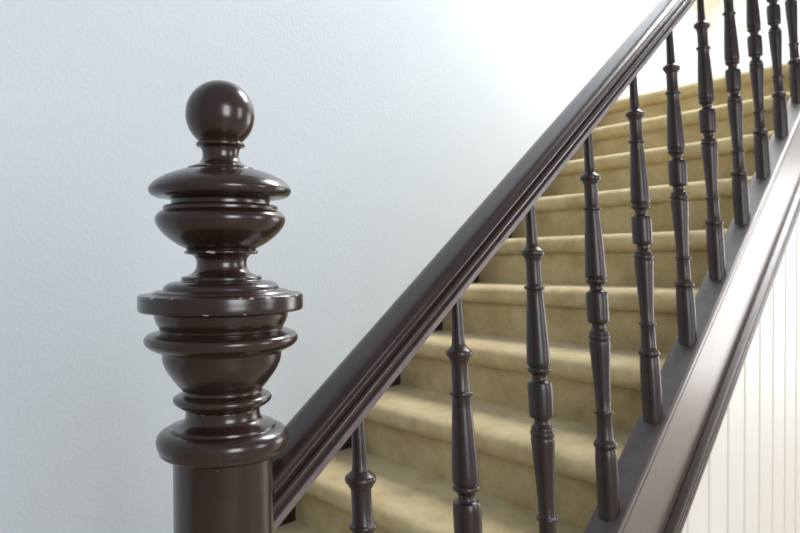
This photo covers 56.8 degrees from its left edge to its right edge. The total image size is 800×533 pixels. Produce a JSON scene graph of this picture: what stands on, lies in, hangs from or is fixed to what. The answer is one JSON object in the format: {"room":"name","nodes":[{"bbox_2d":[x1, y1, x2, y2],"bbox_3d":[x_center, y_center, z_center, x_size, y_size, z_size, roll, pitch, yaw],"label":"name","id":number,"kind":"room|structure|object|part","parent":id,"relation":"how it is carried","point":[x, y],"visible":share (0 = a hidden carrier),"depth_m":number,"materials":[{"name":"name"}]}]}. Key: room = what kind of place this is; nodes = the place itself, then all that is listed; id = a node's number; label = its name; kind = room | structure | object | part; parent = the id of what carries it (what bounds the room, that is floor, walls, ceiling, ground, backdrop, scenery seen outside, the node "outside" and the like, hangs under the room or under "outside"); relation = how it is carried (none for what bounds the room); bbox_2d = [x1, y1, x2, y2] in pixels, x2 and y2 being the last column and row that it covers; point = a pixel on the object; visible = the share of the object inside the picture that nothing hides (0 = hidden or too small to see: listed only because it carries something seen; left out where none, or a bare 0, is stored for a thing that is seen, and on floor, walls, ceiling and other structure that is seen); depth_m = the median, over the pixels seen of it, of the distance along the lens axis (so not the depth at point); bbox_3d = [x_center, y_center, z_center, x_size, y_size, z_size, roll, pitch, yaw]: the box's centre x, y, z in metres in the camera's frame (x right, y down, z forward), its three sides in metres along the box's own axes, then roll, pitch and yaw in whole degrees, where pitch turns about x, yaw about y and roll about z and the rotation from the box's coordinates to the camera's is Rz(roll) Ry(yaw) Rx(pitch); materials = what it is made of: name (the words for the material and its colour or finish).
{"room":"staircase hallway","nodes":[
{"label":"staircase hallway","id":0,"kind":"room"},
{"bbox_2d":[0,0,697,532],"bbox_3d":[-0.560,-1.144,2.244,0.150,4.626,8.750,1,1,40],"label":"wall","id":1,"kind":"structure","parent":0,"point":[387,124],"depth_m":2.11,"materials":[{"name":"white paint"}]},
{"bbox_2d":[691,0,720,16],"bbox_3d":[2.541,-2.517,4.669,1.452,1.400,0.800,1,1,40],"label":"ceiling","id":2,"kind":"structure","parent":0,"point":[709,5],"depth_m":5.34,"materials":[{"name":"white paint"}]},
{"bbox_2d":[682,214,799,532],"bbox_3d":[0.971,0.239,2.177,0.028,1.848,2.730,1,1,40],"label":"wall","id":3,"kind":"structure","parent":0,"point":[750,481],"depth_m":2.44,"materials":[{"name":"white wood"}]},
{"bbox_2d":[705,0,799,77],"bbox_3d":[3.330,-2.110,4.603,2.752,2.819,0.100,1,1,40],"label":"wall","id":4,"kind":"structure","parent":0,"point":[715,17],"depth_m":5.29,"materials":[{"name":"white paint"}]},
{"bbox_3d":[1.404,1.228,1.266,4.552,0.100,9.700,1,1,40],"label":"floor","id":5,"kind":"structure","parent":0,"visible":0},
{"bbox_2d":[137,80,302,532],"bbox_3d":[-0.203,0.490,0.860,0.191,1.406,0.191,1,1,40],"label":"newel post","id":6,"kind":"object","parent":5,"relation":"on","point":[221,335],"visible":1,"depth_m":0.80,"materials":[{"name":"paint"}]},
{"bbox_3d":[-0.205,0.043,0.852,0.185,0.057,0.185,1,1,40],"label":"cap plate","id":7,"kind":"part","parent":6,"relation":"part of","materials":[{"name":"paint"}]},
{"bbox_2d":[273,0,695,530],"bbox_3d":[0.766,-0.731,1.998,0.066,2.079,2.934,1,1,40],"label":"handrail","id":8,"kind":"object","parent":6,"relation":"attached to","point":[330,416],"visible":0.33,"depth_m":1.15,"materials":[{"name":"paint"}]},
{"bbox_2d":[274,62,799,532],"bbox_3d":[0.637,0.139,2.631,1.204,2.066,3.678,1,1,40],"label":"staircase","id":9,"kind":"structure","parent":5,"relation":"on","point":[662,464],"depth_m":2.27,"materials":[{"name":"beige carpet"}]},
{"bbox_2d":[345,419,376,532],"bbox_3d":[-0.038,0.609,1.016,0.090,0.811,0.050,1,1,40],"label":"baluster","id":10,"kind":"object","parent":9,"relation":"on","point":[360,480],"visible":0.97,"depth_m":1.02,"materials":[{"name":"paint"}]},
{"bbox_2d":[445,297,481,532],"bbox_3d":[0.113,0.446,1.192,0.090,0.814,0.050,1,1,40],"label":"baluster","id":11,"kind":"object","parent":9,"relation":"on","point":[467,513],"visible":0.98,"depth_m":1.19,"materials":[{"name":"paint"}]},
{"bbox_2d":[521,204,557,532],"bbox_3d":[0.265,0.282,1.371,0.090,0.817,0.050,1,1,40],"label":"baluster","id":12,"kind":"object","parent":9,"relation":"on","point":[540,390],"visible":1,"depth_m":1.36,"materials":[{"name":"paint"}]},
{"bbox_2d":[579,132,619,521],"bbox_3d":[0.419,0.116,1.552,0.090,0.820,0.050,1,1,40],"label":"baluster","id":13,"kind":"object","parent":9,"relation":"on","point":[597,302],"visible":1,"depth_m":1.54,"materials":[{"name":"paint"}]},
{"bbox_2d":[625,76,662,423],"bbox_3d":[0.571,-0.048,1.731,0.090,0.822,0.050,1,1,40],"label":"baluster","id":14,"kind":"object","parent":9,"relation":"on","point":[641,222],"visible":0.99,"depth_m":1.72,"materials":[{"name":"paint"}]},
{"bbox_2d":[662,30,696,345],"bbox_3d":[0.720,-0.210,1.907,0.090,0.825,0.050,1,1,40],"label":"baluster","id":15,"kind":"object","parent":9,"relation":"on","point":[677,167],"visible":0.99,"depth_m":1.89,"materials":[{"name":"paint"}]},
{"bbox_2d":[694,0,725,280],"bbox_3d":[0.873,-0.375,2.086,0.090,0.828,0.050,1,1,40],"label":"baluster","id":16,"kind":"object","parent":9,"relation":"on","point":[714,234],"visible":1,"depth_m":2.07,"materials":[{"name":"paint"}]},
{"bbox_3d":[0.915,0.269,2.059,0.040,1.794,2.682,1,1,40],"label":"string moulding","id":17,"kind":"part","parent":9,"relation":"part of","materials":[{"name":"paint"}]},
{"bbox_2d":[722,0,749,224],"bbox_3d":[1.026,-0.541,2.266,0.090,0.831,0.050,1,1,40],"label":"baluster","id":18,"kind":"object","parent":9,"relation":"on","point":[733,79],"visible":1,"depth_m":2.25,"materials":[{"name":"paint"}]},
{"bbox_2d":[746,0,770,178],"bbox_3d":[1.178,-0.705,2.445,0.090,0.834,0.050,1,1,40],"label":"baluster","id":19,"kind":"object","parent":9,"relation":"on","point":[753,21],"visible":1,"depth_m":2.43,"materials":[{"name":"paint"}]},
{"bbox_2d":[766,0,788,137],"bbox_3d":[1.331,-0.870,2.624,0.090,0.836,0.050,1,1,40],"label":"baluster","id":20,"kind":"object","parent":9,"relation":"on","point":[773,10],"visible":1,"depth_m":2.61,"materials":[{"name":"paint"}]},
{"bbox_2d":[784,0,799,102],"bbox_3d":[1.482,-1.033,2.802,0.090,0.839,0.050,1,1,40],"label":"baluster","id":21,"kind":"object","parent":9,"relation":"on","point":[791,6],"visible":1,"depth_m":2.79,"materials":[{"name":"paint"}]}
]}

